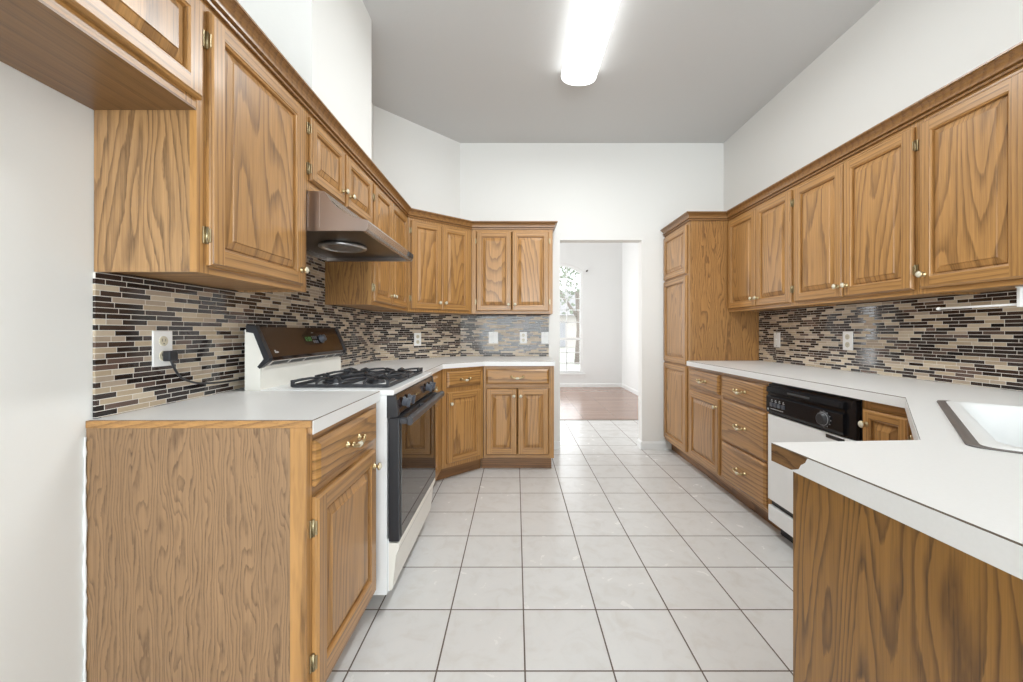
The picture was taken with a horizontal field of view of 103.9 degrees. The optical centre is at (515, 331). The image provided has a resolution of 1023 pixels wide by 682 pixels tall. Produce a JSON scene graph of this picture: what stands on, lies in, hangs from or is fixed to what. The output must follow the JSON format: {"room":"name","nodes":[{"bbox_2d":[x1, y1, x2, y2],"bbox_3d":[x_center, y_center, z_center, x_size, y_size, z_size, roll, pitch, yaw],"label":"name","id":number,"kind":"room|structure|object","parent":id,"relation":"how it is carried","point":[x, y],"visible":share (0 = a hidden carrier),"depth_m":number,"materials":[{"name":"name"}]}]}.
{"room":"kitchen","nodes":[
{"label":"kitchen","id":0,"kind":"room"},
{"bbox_2d":[0,0,372,681],"bbox_3d":[-1.228,-0.353,0.228,0.115,3.017,7.655,0,0,0],"label":"wall","id":1,"kind":"structure","parent":0,"point":[47,136],"depth_m":0.99,"materials":[{"name":"beige paint"}]},
{"bbox_2d":[0,0,201,109],"bbox_3d":[-1.002,-0.785,0.656,0.334,0.343,0.912,0,0,0],"label":"upper cabinet","id":2,"kind":"object","parent":1,"relation":"attached to","point":[98,54],"visible":1,"depth_m":0.94,"materials":[{"name":"brown wood"}]},
{"bbox_2d":[94,0,308,291],"bbox_3d":[-1.002,-0.562,1.398,0.334,0.790,0.580,0,0,0],"label":"upper cabinet","id":3,"kind":"object","parent":1,"relation":"attached to","point":[212,195],"visible":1,"depth_m":1.15,"materials":[{"name":"brown wood"}]},
{"bbox_2d":[93,254,373,418],"bbox_3d":[-1.167,-0.180,2.193,0.008,0.840,2.174,0,0,0],"label":"tile backsplash","id":4,"kind":"structure","parent":1,"relation":"attached to","point":[207,326],"depth_m":1.41,"materials":[{"name":"tile"}]},
{"bbox_2d":[152,331,171,366],"bbox_3d":[-1.159,0.054,1.312,0.009,0.116,0.072,0,0,0],"label":"wall outlet","id":5,"kind":"object","parent":4,"relation":"attached to","point":[161,340],"visible":0.93,"depth_m":1.30,"materials":[{"name":"white plastic"}]},
{"bbox_2d":[159,351,162,360],"bbox_3d":[-1.156,0.078,1.312,0.003,0.033,0.033,0,0,0],"label":"receptacle","id":6,"kind":"object","parent":5,"relation":"attached to","point":[160,352],"depth_m":1.30,"materials":[{"name":"beige plastic"}]},
{"bbox_2d":[159,336,167,345],"bbox_3d":[-1.156,0.030,1.312,0.003,0.033,0.033,0,0,0],"label":"receptacle","id":7,"kind":"object","parent":5,"relation":"attached to","point":[163,340],"depth_m":1.31,"materials":[{"name":"beige plastic"}]},
{"bbox_2d":[163,351,244,383],"bbox_3d":[-1.143,0.132,1.519,0.028,0.141,0.426,0,0,0],"label":"power cord","id":8,"kind":"object","parent":5,"relation":"attached to","point":[171,356],"visible":0.97,"depth_m":1.33,"materials":[{"name":"grey plastic"}]},
{"bbox_2d":[306,110,372,223],"bbox_3d":[-1.002,-0.780,2.063,0.334,0.354,0.749,0,0,0],"label":"upper cabinet","id":9,"kind":"object","parent":1,"relation":"attached to","point":[330,169],"visible":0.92,"depth_m":1.92,"materials":[{"name":"brown wood"}]},
{"bbox_2d":[306,191,412,261],"bbox_3d":[-0.889,-0.498,2.064,0.540,0.197,0.746,0,0,0],"label":"range hood","id":10,"kind":"object","parent":9,"relation":"attached to","point":[334,233],"visible":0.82,"depth_m":1.91,"materials":[{"name":"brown metal"}]},
{"bbox_2d":[325,179,406,310],"bbox_3d":[-1.002,-0.562,2.846,0.334,0.790,0.812,0,0,0],"label":"upper cabinet","id":11,"kind":"object","parent":1,"relation":"attached to","point":[367,286],"visible":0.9,"depth_m":2.55,"materials":[{"name":"brown wood"}]},
{"bbox_2d":[239,0,371,159],"bbox_3d":[-1.016,-1.433,2.038,0.309,0.857,0.697,0,0,0],"label":"wall","id":12,"kind":"structure","parent":0,"point":[328,43],"depth_m":1.87,"materials":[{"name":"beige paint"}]},
{"bbox_2d":[373,105,459,360],"bbox_3d":[-0.861,-0.353,3.611,0.621,3.017,0.657,0,0,0],"label":"wall","id":13,"kind":"structure","parent":0,"point":[422,164],"depth_m":3.59,"materials":[{"name":"beige paint"}]},
{"bbox_2d":[374,312,459,360],"bbox_3d":[-0.857,0.037,3.609,0.008,0.406,0.902,0,0,43],"label":"tile backsplash","id":14,"kind":"structure","parent":13,"relation":"attached to","point":[393,332],"depth_m":3.56,"materials":[{"name":"tile"}]},
{"bbox_2d":[414,333,420,345],"bbox_3d":[-0.880,0.065,3.578,0.009,0.116,0.072,0,0,43],"label":"wall outlet","id":15,"kind":"object","parent":14,"relation":"attached to","point":[417,336],"visible":1,"depth_m":3.57,"materials":[{"name":"white plastic"}]},
{"bbox_2d":[373,217,473,314],"bbox_3d":[-0.716,-0.562,3.529,0.314,0.790,1.010,0,0,43],"label":"upper cabinet","id":16,"kind":"object","parent":13,"relation":"attached to","point":[439,273],"visible":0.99,"depth_m":3.42,"materials":[{"name":"brown wood"}]},
{"bbox_2d":[326,387,792,681],"bbox_3d":[0.500,1.195,2.400,7.000,0.080,12.200,0,0,0],"label":"floor","id":17,"kind":"structure","parent":0,"point":[617,560],"depth_m":1.87,"materials":[{"name":"tile"}]},
{"bbox_2d":[86,403,381,681],"bbox_3d":[-0.843,0.698,1.358,0.652,0.914,0.544,0,0,0],"label":"base cabinet","id":18,"kind":"object","parent":17,"relation":"on","point":[218,550],"visible":0.98,"depth_m":1.09,"materials":[{"name":"brown wood"}]},
{"bbox_2d":[82,437,87,681],"bbox_3d":[-1.168,0.705,1.084,0.009,0.840,0.012,0,0,0],"label":"trim","id":19,"kind":"structure","parent":18,"relation":"attached to","point":[85,523],"depth_m":1.08,"materials":[{"name":"white paint"}]},
{"bbox_2d":[92,391,379,433],"bbox_3d":[-0.861,0.261,1.364,0.613,0.040,0.540,0,0,0],"label":"countertop","id":20,"kind":"structure","parent":18,"relation":"on","point":[325,409],"depth_m":1.28,"materials":[{"name":"white laminate"}]},
{"bbox_2d":[245,325,443,594],"bbox_3d":[-0.769,0.564,2.016,0.686,1.182,0.756,0,0,0],"label":"gas range","id":21,"kind":"object","parent":17,"relation":"on","point":[276,358],"visible":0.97,"depth_m":1.76,"materials":[{"name":"white metal"}]},
{"bbox_2d":[261,372,431,394],"bbox_3d":[-0.807,0.249,2.016,0.610,0.024,0.752,0,0,0],"label":"cooktop","id":22,"kind":"object","parent":21,"relation":"in","point":[401,385],"depth_m":1.78,"materials":[{"name":"white metal"}]},
{"bbox_2d":[432,370,440,479],"bbox_3d":[-0.843,0.718,2.728,0.652,0.874,0.653,0,0,0],"label":"base cabinet","id":23,"kind":"object","parent":17,"relation":"on","point":[436,376],"visible":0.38,"depth_m":2.83,"materials":[{"name":"brown wood"}]},
{"bbox_2d":[435,366,483,480],"bbox_3d":[-0.721,0.718,3.498,0.894,0.874,0.879,0,0,0],"label":"base cabinet","id":24,"kind":"object","parent":17,"relation":"on","point":[462,402],"visible":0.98,"depth_m":3.17,"materials":[{"name":"brown wood"}]},
{"bbox_2d":[341,356,554,373],"bbox_3d":[-0.422,0.261,3.168,1.492,0.040,1.537,0,0,0],"label":"countertop","id":25,"kind":"structure","parent":24,"relation":"on","point":[433,365],"depth_m":3.30,"materials":[{"name":"white laminate"}]},
{"bbox_2d":[481,366,553,467],"bbox_3d":[0.009,0.718,3.607,0.613,0.874,0.660,0,0,0],"label":"base cabinet","id":26,"kind":"object","parent":17,"relation":"on","point":[518,400],"visible":0.98,"depth_m":3.31,"materials":[{"name":"brown wood"}]},
{"bbox_2d":[689,366,731,493],"bbox_3d":[1.726,0.718,3.098,0.632,0.874,0.524,0,0,0],"label":"base cabinet","id":27,"kind":"object","parent":17,"relation":"on","point":[705,393],"visible":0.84,"depth_m":3.04,"materials":[{"name":"brown wood"}]},
{"bbox_2d":[664,220,758,468],"bbox_3d":[1.742,0.099,3.650,0.599,2.112,0.575,0,0,0],"label":"pantry cabinet","id":28,"kind":"object","parent":17,"relation":"on","point":[699,325],"visible":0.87,"depth_m":3.36,"materials":[{"name":"brown wood"}]},
{"bbox_2d":[660,41,1022,236],"bbox_3d":[1.602,-0.970,2.650,0.364,0.065,2.575,0,0,0],"label":"crown molding","id":29,"kind":"structure","parent":28,"relation":"attached to","point":[1011,59],"depth_m":1.90,"materials":[{"name":"brown wood"}]},
{"bbox_2d":[722,372,780,530],"bbox_3d":[1.726,0.718,2.562,0.632,0.874,0.543,0,0,0],"label":"base cabinet","id":30,"kind":"object","parent":17,"relation":"on","point":[744,412],"visible":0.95,"depth_m":2.53,"materials":[{"name":"brown wood"}]},
{"bbox_2d":[766,382,862,542],"bbox_3d":[1.709,0.721,1.989,0.606,0.868,0.592,0,0,0],"label":"dishwasher","id":31,"kind":"object","parent":17,"relation":"on","point":[797,414],"visible":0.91,"depth_m":2.06,"materials":[{"name":"white metal"}]},
{"bbox_2d":[858,400,911,440],"bbox_3d":[1.727,0.718,1.571,0.630,0.874,0.231,0,0,0],"label":"base cabinet","id":32,"kind":"object","parent":17,"relation":"on","point":[881,422],"visible":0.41,"depth_m":1.57,"materials":[{"name":"brown wood"}]},
{"bbox_2d":[793,472,1022,681],"bbox_3d":[0.727,0.718,0.557,0.304,0.874,0.645,0,0,0],"label":"base cabinet","id":33,"kind":"object","parent":17,"relation":"on","point":[877,597],"visible":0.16,"depth_m":0.62,"materials":[{"name":"brown wood"}]},
{"bbox_3d":[1.597,0.718,0.716,1.305,0.874,1.681,0,0,43],"label":"cabinet","id":34,"kind":"object","parent":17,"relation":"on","visible":0},
{"bbox_2d":[687,361,1022,579],"bbox_3d":[1.299,0.261,1.781,1.486,0.040,3.153,0,0,0],"label":"countertop","id":35,"kind":"structure","parent":34,"relation":"on","point":[969,499],"depth_m":0.73,"materials":[{"name":"white laminate"}]},
{"bbox_2d":[937,400,1022,453],"bbox_3d":[1.391,0.327,0.950,0.500,0.184,0.775,0,0,43],"label":"sink","id":36,"kind":"object","parent":35,"relation":"in","point":[997,427],"visible":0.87,"depth_m":1.25,"materials":[{"name":"ceramic"}]},
{"bbox_2d":[560,243,621,382],"bbox_3d":[-0.387,-0.645,8.460,5.226,3.600,0.120,0,0,0],"label":"wall","id":37,"kind":"structure","parent":0,"point":[602,283],"depth_m":8.40,"materials":[{"name":"white paint"}]},
{"bbox_2d":[560,264,584,377],"bbox_3d":[0.930,-0.240,8.428,1.040,2.390,0.125,0,0,0],"label":"window","id":38,"kind":"structure","parent":37,"relation":"in","point":[566,373],"depth_m":8.42,"materials":[{"name":"white paint"}]},
{"bbox_2d":[560,383,621,386],"bbox_3d":[-0.387,1.115,8.393,5.226,0.080,0.013,0,0,0],"label":"baseboard","id":39,"kind":"structure","parent":37,"relation":"attached to","point":[561,384],"depth_m":8.39,"materials":[{"name":"white paint"}]},
{"bbox_2d":[460,143,723,448],"bbox_3d":[0.437,-0.353,3.998,3.216,3.017,0.115,0,0,0],"label":"wall","id":40,"kind":"structure","parent":0,"point":[595,192],"depth_m":3.94,"materials":[{"name":"beige paint"}]},
{"bbox_2d":[460,315,548,355],"bbox_3d":[-0.112,0.037,3.936,0.868,0.406,0.008,0,0,0],"label":"tile backsplash","id":41,"kind":"structure","parent":40,"relation":"attached to","point":[474,329],"depth_m":3.93,"materials":[{"name":"tile"}]},
{"bbox_2d":[489,332,497,343],"bbox_3d":[-0.223,0.055,3.926,0.092,0.116,0.010,0,0,0],"label":"light switch","id":42,"kind":"object","parent":41,"relation":"attached to","point":[493,336],"visible":1,"depth_m":3.92,"materials":[{"name":"white plastic"}]},
{"bbox_2d":[520,332,526,343],"bbox_3d":[0.072,0.055,3.927,0.072,0.116,0.009,0,0,0],"label":"wall outlet","id":43,"kind":"object","parent":41,"relation":"attached to","point":[523,335],"visible":1,"depth_m":3.92,"materials":[{"name":"white plastic"}]},
{"bbox_2d":[541,332,548,343],"bbox_3d":[0.284,0.057,3.922,0.072,0.116,0.018,0,0,0],"label":"light switch","id":44,"kind":"object","parent":41,"relation":"attached to","point":[544,335],"visible":1,"depth_m":3.92,"materials":[{"name":"white plastic"}]},
{"bbox_2d":[472,229,552,314],"bbox_3d":[-0.035,-0.562,3.770,0.740,0.790,0.334,0,0,0],"label":"upper cabinet","id":45,"kind":"object","parent":40,"relation":"attached to","point":[512,269],"visible":1,"depth_m":3.63,"materials":[{"name":"brown wood"}]},
{"bbox_2d":[203,0,557,230],"bbox_3d":[-0.686,-0.970,2.223,1.066,0.065,3.943,0,0,20],"label":"crown molding","id":46,"kind":"structure","parent":45,"relation":"attached to","point":[230,12],"depth_m":1.73,"materials":[{"name":"brown wood"}]},
{"bbox_2d":[554,441,559,449],"bbox_3d":[0.382,1.115,3.933,0.103,0.080,0.013,0,0,0],"label":"baseboard","id":47,"kind":"structure","parent":40,"relation":"attached to","point":[556,443],"depth_m":3.93,"materials":[{"name":"white paint"}]},
{"bbox_2d":[637,438,641,448],"bbox_3d":[1.234,1.115,3.998,0.013,0.080,0.115,0,0,0],"label":"baseboard","id":48,"kind":"structure","parent":40,"relation":"attached to","point":[639,442],"depth_m":3.98,"materials":[{"name":"white paint"}]},
{"bbox_2d":[642,441,665,449],"bbox_3d":[1.355,1.115,3.933,0.229,0.080,0.013,0,0,0],"label":"baseboard","id":49,"kind":"structure","parent":40,"relation":"attached to","point":[646,445],"depth_m":3.93,"materials":[{"name":"white paint"}]},
{"bbox_2d":[363,0,879,142],"bbox_3d":[0.437,-1.912,0.177,3.446,0.100,7.755,0,0,0],"label":"ceiling","id":50,"kind":"structure","parent":0,"point":[461,71],"depth_m":2.78,"materials":[{"name":"paint"}]},
{"bbox_2d":[561,0,619,85],"bbox_3d":[0.449,-1.811,2.252,0.253,0.102,1.225,0,0,0],"label":"ceiling light","id":51,"kind":"object","parent":50,"relation":"attached to","point":[592,21],"visible":1,"depth_m":2.43,"materials":[{"name":"white plastic"}]},
{"bbox_2d":[622,243,637,390],"bbox_3d":[2.286,-0.645,6.287,0.120,3.600,4.465,0,0,0],"label":"wall","id":52,"kind":"structure","parent":0,"point":[629,250],"depth_m":7.78,"materials":[{"name":"white paint"}]},
{"bbox_2d":[622,383,637,394],"bbox_3d":[2.220,1.115,6.228,0.013,0.080,4.345,0,0,0],"label":"baseboard","id":53,"kind":"structure","parent":52,"relation":"attached to","point":[624,386],"depth_m":7.78,"materials":[{"name":"white paint"}]},
{"bbox_2d":[724,0,1022,391],"bbox_3d":[2.103,-0.353,0.228,0.115,3.017,7.655,0,0,0],"label":"wall","id":54,"kind":"structure","parent":0,"point":[899,53],"depth_m":2.34,"materials":[{"name":"beige paint"}]},
{"bbox_2d":[728,186,827,311],"bbox_3d":[1.889,-0.562,2.959,0.307,0.790,0.794,0,0,0],"label":"upper cabinet","id":55,"kind":"object","parent":54,"relation":"attached to","point":[760,238],"visible":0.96,"depth_m":2.88,"materials":[{"name":"brown wood"}]},
{"bbox_2d":[794,121,974,305],"bbox_3d":[1.889,-0.562,2.166,0.307,0.790,0.788,0,0,0],"label":"upper cabinet","id":56,"kind":"object","parent":54,"relation":"attached to","point":[856,220],"visible":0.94,"depth_m":2.05,"materials":[{"name":"brown wood"}]},
{"bbox_2d":[759,291,1022,391],"bbox_3d":[2.041,0.037,1.782,0.008,0.406,3.145,0,0,0],"label":"tile backsplash","id":57,"kind":"structure","parent":54,"relation":"attached to","point":[983,346],"depth_m":2.06,"materials":[{"name":"tile"}]},
{"bbox_2d":[774,332,779,346],"bbox_3d":[2.027,0.061,3.116,0.018,0.116,0.072,0,0,0],"label":"light switch","id":58,"kind":"object","parent":57,"relation":"attached to","point":[776,334],"visible":1,"depth_m":3.11,"materials":[{"name":"white plastic"}]},
{"bbox_2d":[843,331,852,350],"bbox_3d":[2.032,0.054,2.450,0.009,0.116,0.072,0,0,0],"label":"wall outlet","id":59,"kind":"object","parent":57,"relation":"attached to","point":[847,335],"visible":1,"depth_m":2.44,"materials":[{"name":"white plastic"}]},
{"bbox_2d":[915,66,1022,293],"bbox_3d":[1.889,-0.562,1.566,0.307,0.790,0.408,0,0,0],"label":"upper cabinet","id":60,"kind":"object","parent":54,"relation":"attached to","point":[971,148],"visible":0.98,"depth_m":1.55,"materials":[{"name":"brown wood"}]},
{"bbox_2d":[936,286,1022,309],"bbox_3d":[1.838,-0.129,1.585,0.032,0.076,0.325,0,0,0],"label":"paper towel holder","id":61,"kind":"object","parent":60,"relation":"attached to","point":[1019,303],"visible":1,"depth_m":1.49,"materials":[{"name":"white plastic"}]},
{"label":"outside","id":62,"kind":"structure","parent":0,"visible":0},
{"bbox_2d":[560,347,579,369],"bbox_3d":[5.000,1.480,39.300,70.000,0.350,61.400,0,0,0],"label":"ground","id":63,"kind":"structure","parent":62,"point":[570,356],"depth_m":18.98,"materials":[{"name":"white"}]},
{"bbox_2d":[560,291,576,346],"bbox_3d":[3.000,-1.295,38.000,15.000,5.200,9.200,0,0,0],"label":"house","id":64,"kind":"structure","parent":63,"relation":"on","point":[571,327],"depth_m":34.00,"materials":[{"name":"brick"}]},
{"bbox_2d":[560,267,579,363],"bbox_3d":[2.610,-1.585,16.518,3.885,5.795,3.860,0,0,0],"label":"street tree","id":65,"kind":"object","parent":63,"relation":"on","point":[577,292],"visible":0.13,"depth_m":16.43,"materials":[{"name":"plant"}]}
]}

